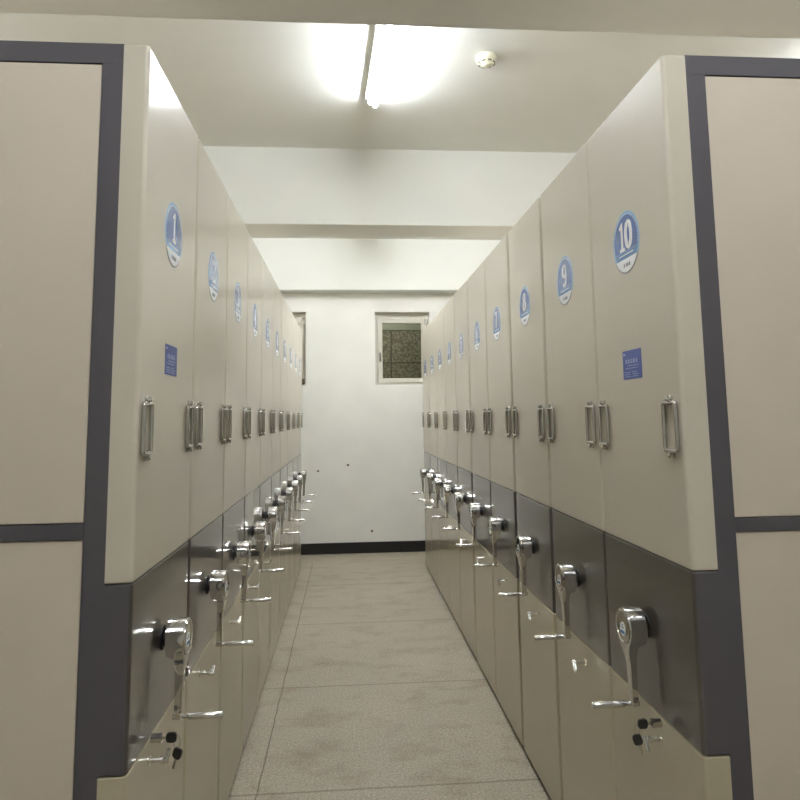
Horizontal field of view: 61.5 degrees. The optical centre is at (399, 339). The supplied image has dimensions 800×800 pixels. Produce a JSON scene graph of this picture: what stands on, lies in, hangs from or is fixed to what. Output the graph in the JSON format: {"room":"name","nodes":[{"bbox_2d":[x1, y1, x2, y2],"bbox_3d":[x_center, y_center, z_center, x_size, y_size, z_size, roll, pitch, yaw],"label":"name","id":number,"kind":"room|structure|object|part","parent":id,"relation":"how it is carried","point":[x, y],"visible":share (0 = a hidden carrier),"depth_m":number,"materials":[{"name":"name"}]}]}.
{"room":"archive storage room","nodes":[
{"label":"archive storage room","id":0,"kind":"room"},
{"bbox_2d":[281,293,454,543],"bbox_3d":[-0.436,0.641,7.853,7.050,3.558,0.220,0,-7,-4],"label":"wall","id":1,"kind":"structure","parent":0,"point":[377,431],"depth_m":7.70,"materials":[{"name":"paint"}]},
{"bbox_2d":[292,313,305,385],"bbox_3d":[-1.418,0.124,7.841,0.653,0.863,0.172,0,-7,-4],"label":"window","id":2,"kind":"structure","parent":1,"relation":"in","point":[300,318],"depth_m":7.85,"materials":[{"name":"beige metal"}]},
{"bbox_3d":[-1.417,0.139,7.822,0.579,0.756,0.048,0,-7,-4],"label":"sash","id":3,"kind":"part","parent":2,"relation":"part of","materials":[{"name":"beige metal"}]},
{"bbox_2d":[301,540,424,554],"bbox_3d":[-0.406,2.336,7.541,7.050,0.120,0.012,0,-7,-4],"label":"baseboard","id":4,"kind":"structure","parent":1,"relation":"attached to","point":[385,546],"depth_m":7.53,"materials":[{"name":"black"}]},
{"bbox_2d":[252,238,500,292],"bbox_3d":[-0.439,-0.852,7.821,7.050,0.599,0.188,0,-7,-4],"label":"ceiling beam","id":5,"kind":"structure","parent":1,"relation":"attached to","point":[296,265],"depth_m":7.74,"materials":[{"name":"paint"}]},
{"bbox_2d":[375,313,427,385],"bbox_3d":[0.021,0.119,7.954,0.640,0.863,0.172,0,-7,-4],"label":"window","id":6,"kind":"structure","parent":1,"relation":"in","point":[398,336],"depth_m":7.93,"materials":[{"name":"beige metal"}]},
{"bbox_3d":[0.025,0.543,7.913,0.640,0.012,0.155,0,-7,-4],"label":"sill","id":7,"kind":"part","parent":6,"relation":"part of","materials":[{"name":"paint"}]},
{"bbox_3d":[0.022,0.134,7.937,0.460,0.651,0.006,0,-7,-4],"label":"glass pane","id":8,"kind":"part","parent":6,"relation":"part of","materials":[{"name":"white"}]},
{"bbox_2d":[228,552,549,799],"bbox_3d":[-0.066,1.963,3.174,7.350,0.150,12.250,0,-7,-4],"label":"floor","id":9,"kind":"structure","parent":0,"point":[373,689],"depth_m":3.57,"materials":[{"name":"tile"}]},
{"bbox_2d":[0,40,223,799],"bbox_3d":[-1.909,0.519,1.650,2.916,2.416,0.534,0,-7,-4],"label":"tall cabinet","id":10,"kind":"object","parent":9,"relation":"on","point":[98,148],"visible":1,"depth_m":1.54,"materials":[{"name":"painted metal"},{"name":"chrome"},{"name":"plastic"}]},
{"bbox_3d":[-1.105,1.032,1.395,0.824,1.179,0.017,0,-7,-4],"label":"panel","id":11,"kind":"part","parent":10,"relation":"part of","materials":[{"name":"beige metal"}]},
{"bbox_3d":[-1.119,-0.124,1.528,0.824,1.074,0.017,0,-7,-4],"label":"panel","id":12,"kind":"part","parent":10,"relation":"part of","materials":[{"name":"beige"}]},
{"bbox_3d":[-2.016,0.512,1.643,2.700,2.394,0.534,0,-7,-4],"label":"frame","id":13,"kind":"part","parent":10,"relation":"part of","materials":[{"name":"grey metal"}]},
{"bbox_3d":[-0.630,1.327,1.655,0.060,0.729,0.534,0,-7,-4],"label":"panel","id":14,"kind":"part","parent":10,"relation":"part of","materials":[{"name":"beige metal"}]},
{"bbox_3d":[-0.590,0.208,1.574,0.016,0.152,0.074,0,-7,-4],"label":"pull handle","id":15,"kind":"part","parent":10,"relation":"part of","materials":[{"name":"silver metal"}]},
{"bbox_3d":[-0.648,-0.056,1.815,0.060,1.258,0.534,0,-7,-4],"label":"panel","id":16,"kind":"part","parent":10,"relation":"part of","materials":[{"name":"beige"}]},
{"bbox_2d":[166,347,174,373],"bbox_3d":[-0.615,0.057,1.806,0.001,0.066,0.100,0,-7,-4],"label":"print","id":17,"kind":"object","parent":10,"relation":"attached to","point":[170,351],"depth_m":1.80,"materials":[{"name":"blue"}]},
{"bbox_3d":[-0.545,0.764,1.728,0.001,0.072,0.072,0,-7,-4],"label":"hub plate","id":18,"kind":"part","parent":10,"relation":"part of","materials":[{"name":"silver metal"}]},
{"bbox_3d":[-0.623,0.258,1.996,0.016,0.152,0.074,0,-7,-4],"label":"pull handle","id":19,"kind":"part","parent":10,"relation":"part of","materials":[{"name":"silver metal"}]},
{"bbox_2d":[182,139,253,799],"bbox_3d":[-1.951,0.582,2.196,2.916,2.416,0.534,0,-7,-4],"label":"tall cabinet","id":20,"kind":"object","parent":9,"relation":"on","point":[207,583],"visible":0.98,"depth_m":2.25,"materials":[{"name":"painted metal"},{"name":"chrome"},{"name":"plastic"}]},
{"bbox_3d":[-0.632,0.272,2.119,0.016,0.152,0.074,0,-7,-4],"label":"pull handle","id":21,"kind":"part","parent":20,"relation":"part of","materials":[{"name":"silver metal"}]},
{"bbox_3d":[-0.673,1.391,2.201,0.060,0.729,0.534,0,-7,-4],"label":"panel","id":22,"kind":"part","parent":20,"relation":"part of","materials":[{"name":"beige metal"}]},
{"bbox_3d":[-0.690,0.007,2.361,0.060,1.258,0.534,0,-7,-4],"label":"panel","id":23,"kind":"part","parent":20,"relation":"part of","materials":[{"name":"beige"}]},
{"bbox_3d":[-0.665,0.321,2.541,0.016,0.152,0.074,0,-7,-4],"label":"pull handle","id":24,"kind":"part","parent":20,"relation":"part of","materials":[{"name":"silver metal"}]},
{"bbox_3d":[-0.588,0.828,2.273,0.001,0.072,0.072,0,-7,-4],"label":"hub plate","id":25,"kind":"part","parent":20,"relation":"part of","materials":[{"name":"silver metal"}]},
{"bbox_2d":[218,195,271,799],"bbox_3d":[-1.993,0.644,2.731,2.916,2.416,0.534,0,-7,-4],"label":"tall cabinet","id":26,"kind":"object","parent":9,"relation":"on","point":[236,552],"visible":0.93,"depth_m":2.78,"materials":[{"name":"painted metal"},{"name":"chrome"},{"name":"plastic"}]},
{"bbox_3d":[-0.674,0.334,2.654,0.016,0.152,0.074,0,-7,-4],"label":"pull handle","id":27,"kind":"part","parent":26,"relation":"part of","materials":[{"name":"silver metal"}]},
{"bbox_3d":[-0.714,1.453,2.736,0.060,0.729,0.534,0,-7,-4],"label":"panel","id":28,"kind":"part","parent":26,"relation":"part of","materials":[{"name":"beige metal"}]},
{"bbox_3d":[-0.732,0.070,2.896,0.060,1.258,0.534,0,-7,-4],"label":"panel","id":29,"kind":"part","parent":26,"relation":"part of","materials":[{"name":"beige metal"}]},
{"bbox_3d":[-0.707,0.383,3.076,0.016,0.152,0.074,0,-7,-4],"label":"pull handle","id":30,"kind":"part","parent":26,"relation":"part of","materials":[{"name":"silver metal"}]},
{"bbox_2d":[241,232,283,755],"bbox_3d":[-2.034,0.707,3.270,2.916,2.416,0.534,0,-7,-4],"label":"tall cabinet","id":31,"kind":"object","parent":9,"relation":"on","point":[255,531],"visible":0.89,"depth_m":3.32,"materials":[{"name":"painted metal"},{"name":"chrome"},{"name":"plastic"}]},
{"bbox_3d":[-0.716,0.397,3.194,0.016,0.152,0.074,0,-7,-4],"label":"pull handle","id":32,"kind":"part","parent":31,"relation":"part of","materials":[{"name":"silver metal"}]},
{"bbox_3d":[-0.756,1.516,3.276,0.060,0.729,0.534,0,-7,-4],"label":"panel","id":33,"kind":"part","parent":31,"relation":"part of","materials":[{"name":"beige metal"}]},
{"bbox_3d":[-0.773,0.132,3.435,0.060,1.258,0.534,0,-7,-4],"label":"panel","id":34,"kind":"part","parent":31,"relation":"part of","materials":[{"name":"beige metal"}]},
{"bbox_3d":[-0.748,0.446,3.616,0.016,0.152,0.074,0,-7,-4],"label":"pull handle","id":35,"kind":"part","parent":31,"relation":"part of","materials":[{"name":"silver metal"}]},
{"bbox_2d":[257,258,292,703],"bbox_3d":[-2.076,0.770,3.810,2.916,2.416,0.534,0,-7,-4],"label":"tall cabinet","id":36,"kind":"object","parent":9,"relation":"on","point":[267,513],"visible":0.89,"depth_m":3.87,"materials":[{"name":"painted metal"},{"name":"chrome"},{"name":"plastic"}]},
{"bbox_3d":[-0.758,0.460,3.734,0.016,0.152,0.074,0,-7,-4],"label":"pull handle","id":37,"kind":"part","parent":36,"relation":"part of","materials":[{"name":"silver metal"}]},
{"bbox_3d":[-0.798,1.579,3.815,0.060,0.729,0.534,0,-7,-4],"label":"panel","id":38,"kind":"part","parent":36,"relation":"part of","materials":[{"name":"beige metal"}]},
{"bbox_3d":[-0.816,0.195,3.975,0.060,1.258,0.534,0,-7,-4],"label":"panel","id":39,"kind":"part","parent":36,"relation":"part of","materials":[{"name":"beige metal"}]},
{"bbox_3d":[-0.790,0.509,4.156,0.016,0.152,0.074,0,-7,-4],"label":"pull handle","id":40,"kind":"part","parent":36,"relation":"part of","materials":[{"name":"silver metal"}]},
{"bbox_2d":[269,278,298,665],"bbox_3d":[-2.118,0.833,4.350,2.916,2.416,0.534,0,-7,-4],"label":"tall cabinet","id":41,"kind":"object","parent":9,"relation":"on","point":[278,501],"visible":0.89,"depth_m":4.41,"materials":[{"name":"painted metal"},{"name":"chrome"},{"name":"plastic"}]},
{"bbox_3d":[-0.840,1.642,4.355,0.060,0.729,0.534,0,-7,-4],"label":"panel","id":42,"kind":"part","parent":41,"relation":"part of","materials":[{"name":"beige metal"}]},
{"bbox_3d":[-0.799,0.523,4.273,0.016,0.152,0.074,0,-7,-4],"label":"pull handle","id":43,"kind":"part","parent":41,"relation":"part of","materials":[{"name":"silver metal"}]},
{"bbox_3d":[-0.857,0.258,4.515,0.060,1.258,0.534,0,-7,-4],"label":"panel","id":44,"kind":"part","parent":41,"relation":"part of","materials":[{"name":"beige metal"}]},
{"bbox_3d":[-0.832,0.572,4.695,0.016,0.152,0.074,0,-7,-4],"label":"pull handle","id":45,"kind":"part","parent":41,"relation":"part of","materials":[{"name":"silver metal"}]},
{"bbox_2d":[279,294,304,634],"bbox_3d":[-2.162,0.897,4.904,2.916,2.416,0.534,0,-7,-4],"label":"tall cabinet","id":46,"kind":"object","parent":9,"relation":"on","point":[286,491],"visible":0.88,"depth_m":4.96,"materials":[{"name":"painted metal"},{"name":"chrome"},{"name":"plastic"}]},
{"bbox_3d":[-0.843,0.587,4.828,0.016,0.152,0.074,0,-7,-4],"label":"pull handle","id":47,"kind":"part","parent":46,"relation":"part of","materials":[{"name":"silver metal"}]},
{"bbox_3d":[-0.883,1.706,4.910,0.060,0.729,0.534,0,-7,-4],"label":"panel","id":48,"kind":"part","parent":46,"relation":"part of","materials":[{"name":"beige metal"}]},
{"bbox_3d":[-0.900,0.323,5.069,0.060,1.258,0.534,0,-7,-4],"label":"panel","id":49,"kind":"part","parent":46,"relation":"part of","materials":[{"name":"beige metal"}]},
{"bbox_3d":[-0.875,0.636,5.250,0.016,0.152,0.074,0,-7,-4],"label":"pull handle","id":50,"kind":"part","parent":46,"relation":"part of","materials":[{"name":"silver metal"}]},
{"bbox_2d":[286,307,308,612],"bbox_3d":[-2.204,0.961,5.449,2.916,2.416,0.534,0,-7,-4],"label":"tall cabinet","id":51,"kind":"object","parent":9,"relation":"on","point":[292,483],"visible":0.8,"depth_m":5.50,"materials":[{"name":"painted metal"},{"name":"chrome"},{"name":"plastic"}]},
{"bbox_3d":[-0.926,1.770,5.454,0.060,0.729,0.534,0,-7,-4],"label":"panel","id":52,"kind":"part","parent":51,"relation":"part of","materials":[{"name":"beige metal"}]},
{"bbox_3d":[-0.943,0.386,5.614,0.060,1.258,0.534,0,-7,-4],"label":"panel","id":53,"kind":"part","parent":51,"relation":"part of","materials":[{"name":"beige metal"}]},
{"bbox_3d":[-0.918,0.700,5.795,0.016,0.152,0.074,0,-7,-4],"label":"pull handle","id":54,"kind":"part","parent":51,"relation":"part of","materials":[{"name":"silver metal"}]},
{"bbox_2d":[292,318,312,593],"bbox_3d":[-2.246,1.024,5.994,2.916,2.416,0.534,0,-7,-4],"label":"tall cabinet","id":55,"kind":"object","parent":9,"relation":"on","point":[299,478],"visible":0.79,"depth_m":6.04,"materials":[{"name":"painted metal"},{"name":"chrome"},{"name":"plastic"}]},
{"bbox_3d":[-0.968,1.833,5.999,0.060,0.729,0.534,0,-7,-4],"label":"panel","id":56,"kind":"part","parent":55,"relation":"part of","materials":[{"name":"beige metal"}]},
{"bbox_3d":[-0.985,0.449,6.159,0.060,1.258,0.534,0,-7,-4],"label":"panel","id":57,"kind":"part","parent":55,"relation":"part of","materials":[{"name":"beige metal"}]},
{"bbox_3d":[-0.960,0.763,6.339,0.016,0.152,0.074,0,-7,-4],"label":"pull handle","id":58,"kind":"part","parent":55,"relation":"part of","materials":[{"name":"silver metal"}]},
{"bbox_2d":[297,325,314,577],"bbox_3d":[-2.288,1.087,6.529,2.916,2.416,0.534,0,-7,-4],"label":"tall cabinet","id":59,"kind":"object","parent":9,"relation":"on","point":[299,471],"visible":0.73,"depth_m":6.58,"materials":[{"name":"painted metal"},{"name":"chrome"},{"name":"black rubber"}]},
{"bbox_3d":[-1.010,1.895,6.534,0.060,0.729,0.534,0,-7,-4],"label":"panel","id":60,"kind":"part","parent":59,"relation":"part of","materials":[{"name":"beige metal"}]},
{"bbox_3d":[-1.027,0.512,6.694,0.060,1.258,0.534,0,-7,-4],"label":"panel","id":61,"kind":"part","parent":59,"relation":"part of","materials":[{"name":"beige metal"}]},
{"bbox_2d":[412,326,431,574],"bbox_3d":[1.563,1.076,6.799,2.916,2.404,0.534,0,-7,-4],"label":"tall cabinet","id":62,"kind":"object","parent":9,"relation":"on","point":[425,357],"visible":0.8,"depth_m":6.67,"materials":[{"name":"painted metal"},{"name":"chrome"},{"name":"black rubber"}]},
{"bbox_3d":[0.288,0.510,6.766,0.060,1.246,0.534,0,-7,-4],"label":"panel","id":63,"kind":"part","parent":62,"relation":"part of","materials":[{"name":"beige metal"}]},
{"bbox_3d":[0.305,1.887,6.607,0.060,0.729,0.534,0,-7,-4],"label":"panel","id":64,"kind":"part","parent":62,"relation":"part of","materials":[{"name":"beige metal"}]},
{"bbox_2d":[417,318,439,589],"bbox_3d":[1.605,1.013,6.259,2.916,2.404,0.534,0,-7,-4],"label":"tall cabinet","id":65,"kind":"object","parent":9,"relation":"on","point":[430,477],"visible":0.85,"depth_m":6.13,"materials":[{"name":"painted metal"},{"name":"chrome"},{"name":"black rubber"}]},
{"bbox_3d":[0.330,0.447,6.226,0.060,1.246,0.534,0,-7,-4],"label":"panel","id":66,"kind":"part","parent":65,"relation":"part of","materials":[{"name":"beige metal"}]},
{"bbox_3d":[0.312,0.718,5.978,0.016,0.152,0.074,0,-7,-4],"label":"pull handle","id":67,"kind":"part","parent":65,"relation":"part of","materials":[{"name":"silver metal"}]},
{"bbox_3d":[0.347,1.824,6.067,0.060,0.729,0.534,0,-7,-4],"label":"panel","id":68,"kind":"part","parent":65,"relation":"part of","materials":[{"name":"beige metal"}]},
{"bbox_2d":[424,307,450,610],"bbox_3d":[1.647,0.951,5.724,2.916,2.404,0.534,0,-7,-4],"label":"tall cabinet","id":69,"kind":"object","parent":9,"relation":"on","point":[441,480],"visible":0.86,"depth_m":5.58,"materials":[{"name":"painted metal"},{"name":"chrome"},{"name":"black rubber"}]},
{"bbox_3d":[0.321,0.705,5.865,0.016,0.152,0.074,0,-7,-4],"label":"pull handle","id":70,"kind":"part","parent":69,"relation":"part of","materials":[{"name":"silver metal"}]},
{"bbox_3d":[0.371,0.385,5.691,0.060,1.246,0.534,0,-7,-4],"label":"panel","id":71,"kind":"part","parent":69,"relation":"part of","materials":[{"name":"beige metal"}]},
{"bbox_3d":[0.354,0.655,5.443,0.016,0.152,0.074,0,-7,-4],"label":"pull handle","id":72,"kind":"part","parent":69,"relation":"part of","materials":[{"name":"silver metal"}]},
{"bbox_3d":[0.389,1.762,5.532,0.060,0.729,0.534,0,-7,-4],"label":"panel","id":73,"kind":"part","parent":69,"relation":"part of","materials":[{"name":"beige metal"}]},
{"bbox_2d":[432,296,462,633],"bbox_3d":[1.688,0.888,5.190,2.916,2.404,0.534,0,-7,-4],"label":"tall cabinet","id":74,"kind":"object","parent":9,"relation":"on","point":[449,489],"visible":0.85,"depth_m":5.05,"materials":[{"name":"painted metal"},{"name":"chrome"},{"name":"black rubber"}]},
{"bbox_3d":[0.362,0.642,5.330,0.016,0.152,0.074,0,-7,-4],"label":"pull handle","id":75,"kind":"part","parent":74,"relation":"part of","materials":[{"name":"silver metal"}]},
{"bbox_3d":[0.413,0.322,5.156,0.060,1.246,0.534,0,-7,-4],"label":"panel","id":76,"kind":"part","parent":74,"relation":"part of","materials":[{"name":"beige metal"}]},
{"bbox_3d":[0.395,0.593,4.909,0.016,0.152,0.074,0,-7,-4],"label":"pull handle","id":77,"kind":"part","parent":74,"relation":"part of","materials":[{"name":"silver metal"}]},
{"bbox_3d":[0.430,1.700,4.997,0.060,0.729,0.534,0,-7,-4],"label":"panel","id":78,"kind":"part","parent":74,"relation":"part of","materials":[{"name":"beige metal"}]},
{"bbox_2d":[442,280,477,661],"bbox_3d":[1.730,0.826,4.650,2.916,2.404,0.534,0,-7,-4],"label":"tall cabinet","id":79,"kind":"object","parent":9,"relation":"on","point":[463,497],"visible":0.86,"depth_m":4.50,"materials":[{"name":"painted metal"},{"name":"chrome"},{"name":"black rubber"}]},
{"bbox_3d":[0.404,0.580,4.791,0.016,0.152,0.074,0,-7,-4],"label":"pull handle","id":80,"kind":"part","parent":79,"relation":"part of","materials":[{"name":"silver metal"}]},
{"bbox_3d":[0.455,0.260,4.617,0.060,1.246,0.534,0,-7,-4],"label":"panel","id":81,"kind":"part","parent":79,"relation":"part of","materials":[{"name":"beige metal"}]},
{"bbox_3d":[0.437,0.530,4.369,0.016,0.152,0.074,0,-7,-4],"label":"pull handle","id":82,"kind":"part","parent":79,"relation":"part of","materials":[{"name":"silver metal"}]},
{"bbox_3d":[0.472,1.637,4.458,0.060,0.729,0.534,0,-7,-4],"label":"panel","id":83,"kind":"part","parent":79,"relation":"part of","materials":[{"name":"beige metal"}]},
{"bbox_2d":[456,260,497,699],"bbox_3d":[1.774,0.760,4.085,2.916,2.404,0.534,0,-7,-4],"label":"tall cabinet","id":84,"kind":"object","parent":9,"relation":"on","point":[480,510],"visible":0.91,"depth_m":3.93,"materials":[{"name":"painted metal"},{"name":"chrome"},{"name":"black rubber"}]},
{"bbox_3d":[0.448,0.514,4.226,0.016,0.152,0.074,0,-7,-4],"label":"pull handle","id":85,"kind":"part","parent":84,"relation":"part of","materials":[{"name":"silver metal"}]},
{"bbox_3d":[0.499,0.194,4.052,0.060,1.246,0.534,0,-7,-4],"label":"panel","id":86,"kind":"part","parent":84,"relation":"part of","materials":[{"name":"beige metal"}]},
{"bbox_3d":[0.481,0.465,3.804,0.016,0.152,0.074,0,-7,-4],"label":"pull handle","id":87,"kind":"part","parent":84,"relation":"part of","materials":[{"name":"silver metal"}]},
{"bbox_3d":[0.516,1.571,3.893,0.060,0.729,0.534,0,-7,-4],"label":"panel","id":88,"kind":"part","parent":84,"relation":"part of","materials":[{"name":"beige metal"}]},
{"bbox_2d":[473,235,524,749],"bbox_3d":[1.816,0.697,3.546,2.916,2.404,0.534,0,-7,-4],"label":"tall cabinet","id":89,"kind":"object","parent":9,"relation":"on","point":[502,525],"visible":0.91,"depth_m":3.38,"materials":[{"name":"painted metal"},{"name":"chrome"},{"name":"black rubber"}]},
{"bbox_3d":[0.490,0.451,3.686,0.016,0.152,0.074,0,-7,-4],"label":"pull handle","id":90,"kind":"part","parent":89,"relation":"part of","materials":[{"name":"silver metal"}]},
{"bbox_3d":[0.541,0.131,3.512,0.060,1.246,0.534,0,-7,-4],"label":"panel","id":91,"kind":"part","parent":89,"relation":"part of","materials":[{"name":"beige metal"}]},
{"bbox_3d":[0.523,0.402,3.264,0.016,0.152,0.074,0,-7,-4],"label":"pull handle","id":92,"kind":"part","parent":89,"relation":"part of","materials":[{"name":"silver metal"}]},
{"bbox_3d":[0.558,1.509,3.353,0.060,0.729,0.534,0,-7,-4],"label":"panel","id":93,"kind":"part","parent":89,"relation":"part of","materials":[{"name":"beige metal"}]},
{"bbox_3d":[1.915,1.879,3.416,2.748,0.024,0.510,0,-7,-4],"label":"rail","id":94,"kind":"part","parent":89,"relation":"part of","materials":[{"name":"beige metal"}]},
{"bbox_2d":[498,198,562,799],"bbox_3d":[1.859,0.632,2.988,2.916,2.404,0.534,0,-7,-4],"label":"tall cabinet","id":95,"kind":"object","parent":9,"relation":"on","point":[534,545],"visible":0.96,"depth_m":2.82,"materials":[{"name":"painted metal"},{"name":"chrome"},{"name":"black rubber"}]},
{"bbox_3d":[0.534,0.386,3.129,0.016,0.152,0.074,0,-7,-4],"label":"pull handle","id":96,"kind":"part","parent":95,"relation":"part of","materials":[{"name":"silver metal"}]},
{"bbox_3d":[0.502,0.881,2.854,0.001,0.072,0.072,0,-7,-4],"label":"hub plate","id":97,"kind":"part","parent":95,"relation":"part of","materials":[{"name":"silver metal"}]},
{"bbox_3d":[0.584,0.066,2.955,0.060,1.246,0.534,0,-7,-4],"label":"panel","id":98,"kind":"part","parent":95,"relation":"part of","materials":[{"name":"beige metal"}]},
{"bbox_3d":[1.958,1.814,2.858,2.748,0.024,0.510,0,-7,-4],"label":"rail","id":99,"kind":"part","parent":95,"relation":"part of","materials":[{"name":"beige metal"}]},
{"bbox_3d":[0.566,0.337,2.707,0.016,0.152,0.074,0,-7,-4],"label":"pull handle","id":100,"kind":"part","parent":95,"relation":"part of","materials":[{"name":"silver metal"}]},
{"bbox_3d":[0.601,1.444,2.796,0.060,0.729,0.534,0,-7,-4],"label":"panel","id":101,"kind":"part","parent":95,"relation":"part of","materials":[{"name":"beige metal"}]},
{"bbox_2d":[534,143,617,799],"bbox_3d":[1.902,0.568,2.437,2.916,2.404,0.534,0,-7,-4],"label":"tall cabinet","id":102,"kind":"object","parent":9,"relation":"on","point":[588,755],"visible":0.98,"depth_m":2.29,"materials":[{"name":"painted metal"},{"name":"chrome metal"}]},
{"bbox_3d":[0.577,0.322,2.577,0.016,0.152,0.074,0,-7,-4],"label":"pull handle","id":103,"kind":"part","parent":102,"relation":"part of","materials":[{"name":"silver metal"}]},
{"bbox_3d":[0.545,0.817,2.302,0.001,0.072,0.072,0,-7,-4],"label":"hub plate","id":104,"kind":"part","parent":102,"relation":"part of","materials":[{"name":"silver metal"}]},
{"bbox_3d":[0.627,0.002,2.403,0.060,1.246,0.534,0,-7,-4],"label":"panel","id":105,"kind":"part","parent":102,"relation":"part of","materials":[{"name":"beige"}]},
{"bbox_3d":[0.644,1.379,2.244,0.060,0.729,0.534,0,-7,-4],"label":"panel","id":106,"kind":"part","parent":102,"relation":"part of","materials":[{"name":"beige metal"}]},
{"bbox_3d":[0.609,0.273,2.155,0.016,0.152,0.074,0,-7,-4],"label":"pull handle","id":107,"kind":"part","parent":102,"relation":"part of","materials":[{"name":"silver metal"}]},
{"bbox_2d":[587,55,799,799],"bbox_3d":[1.944,0.506,1.904,2.916,2.404,0.534,0,-7,-4],"label":"tall cabinet","id":108,"kind":"object","parent":9,"relation":"on","point":[694,176],"visible":1,"depth_m":1.63,"materials":[{"name":"beige painted metal"}]},
{"bbox_3d":[0.618,0.260,2.044,0.016,0.152,0.074,0,-7,-4],"label":"pull handle","id":109,"kind":"part","parent":108,"relation":"part of","materials":[{"name":"silver metal"}]},
{"bbox_3d":[0.587,0.755,1.769,0.001,0.072,0.072,0,-7,-4],"label":"hub plate","id":110,"kind":"part","parent":108,"relation":"part of","materials":[{"name":"silver metal"}]},
{"bbox_2d":[623,354,637,376],"bbox_3d":[0.639,0.070,1.858,0.001,0.066,0.100,0,-7,-4],"label":"print","id":111,"kind":"object","parent":108,"relation":"attached to","point":[630,361],"depth_m":1.86,"materials":[{"name":"blue paper"}]},
{"bbox_3d":[0.668,-0.060,1.871,0.060,1.246,0.534,0,-7,-4],"label":"panel","id":112,"kind":"part","parent":108,"relation":"part of","materials":[{"name":"beige"}]},
{"bbox_3d":[0.651,0.211,1.623,0.016,0.152,0.074,0,-7,-4],"label":"pull handle","id":113,"kind":"part","parent":108,"relation":"part of","materials":[{"name":"silver metal"}]},
{"bbox_3d":[0.686,1.317,1.712,0.060,0.729,0.534,0,-7,-4],"label":"panel","id":114,"kind":"part","parent":108,"relation":"part of","materials":[{"name":"beige metal"}]},
{"bbox_3d":[2.051,0.499,1.913,2.700,2.382,0.534,0,-7,-4],"label":"frame","id":115,"kind":"part","parent":108,"relation":"part of","materials":[{"name":"grey"}]},
{"bbox_3d":[1.179,-0.124,1.659,0.824,1.078,0.017,0,-7,-4],"label":"panel","id":116,"kind":"part","parent":108,"relation":"part of","materials":[{"name":"beige"}]},
{"bbox_3d":[1.193,1.024,1.527,0.824,1.167,0.017,0,-7,-4],"label":"panel","id":117,"kind":"part","parent":108,"relation":"part of","materials":[{"name":"beige metal"}]},
{"bbox_2d":[0,13,799,239],"bbox_3d":[-0.112,-1.720,3.599,7.350,0.150,12.250,0,-7,-4],"label":"ceiling","id":118,"kind":"structure","parent":0,"point":[237,83],"depth_m":4.07,"materials":[{"name":"paint"}]},
{"bbox_2d":[365,25,392,107],"bbox_3d":[-0.113,-1.587,3.701,0.079,0.092,1.200,0,-7,-7],"label":"lamp","id":119,"kind":"object","parent":118,"relation":"attached to","point":[373,101],"visible":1,"depth_m":3.81,"materials":[{"name":"white"}]},
{"bbox_2d":[203,146,576,237],"bbox_3d":[-0.243,-1.145,5.301,7.050,0.599,0.342,0,-7,-4],"label":"ceiling beam","id":120,"kind":"structure","parent":118,"relation":"attached to","point":[275,191],"depth_m":5.15,"materials":[{"name":"paint"}]},
{"bbox_2d":[0,0,799,38],"bbox_3d":[-0.015,-1.486,2.369,7.050,0.599,0.352,0,-7,-4],"label":"ceiling beam","id":121,"kind":"structure","parent":118,"relation":"attached to","point":[727,18],"depth_m":2.42,"materials":[{"name":"paint"}]},
{"bbox_2d":[476,51,496,68],"bbox_3d":[0.495,-1.593,3.859,0.120,0.057,0.120,0,-7,-4],"label":"smoke detector","id":122,"kind":"object","parent":118,"relation":"attached to","point":[487,59],"visible":1,"depth_m":3.83,"materials":[{"name":"beige plastic"}]}
]}

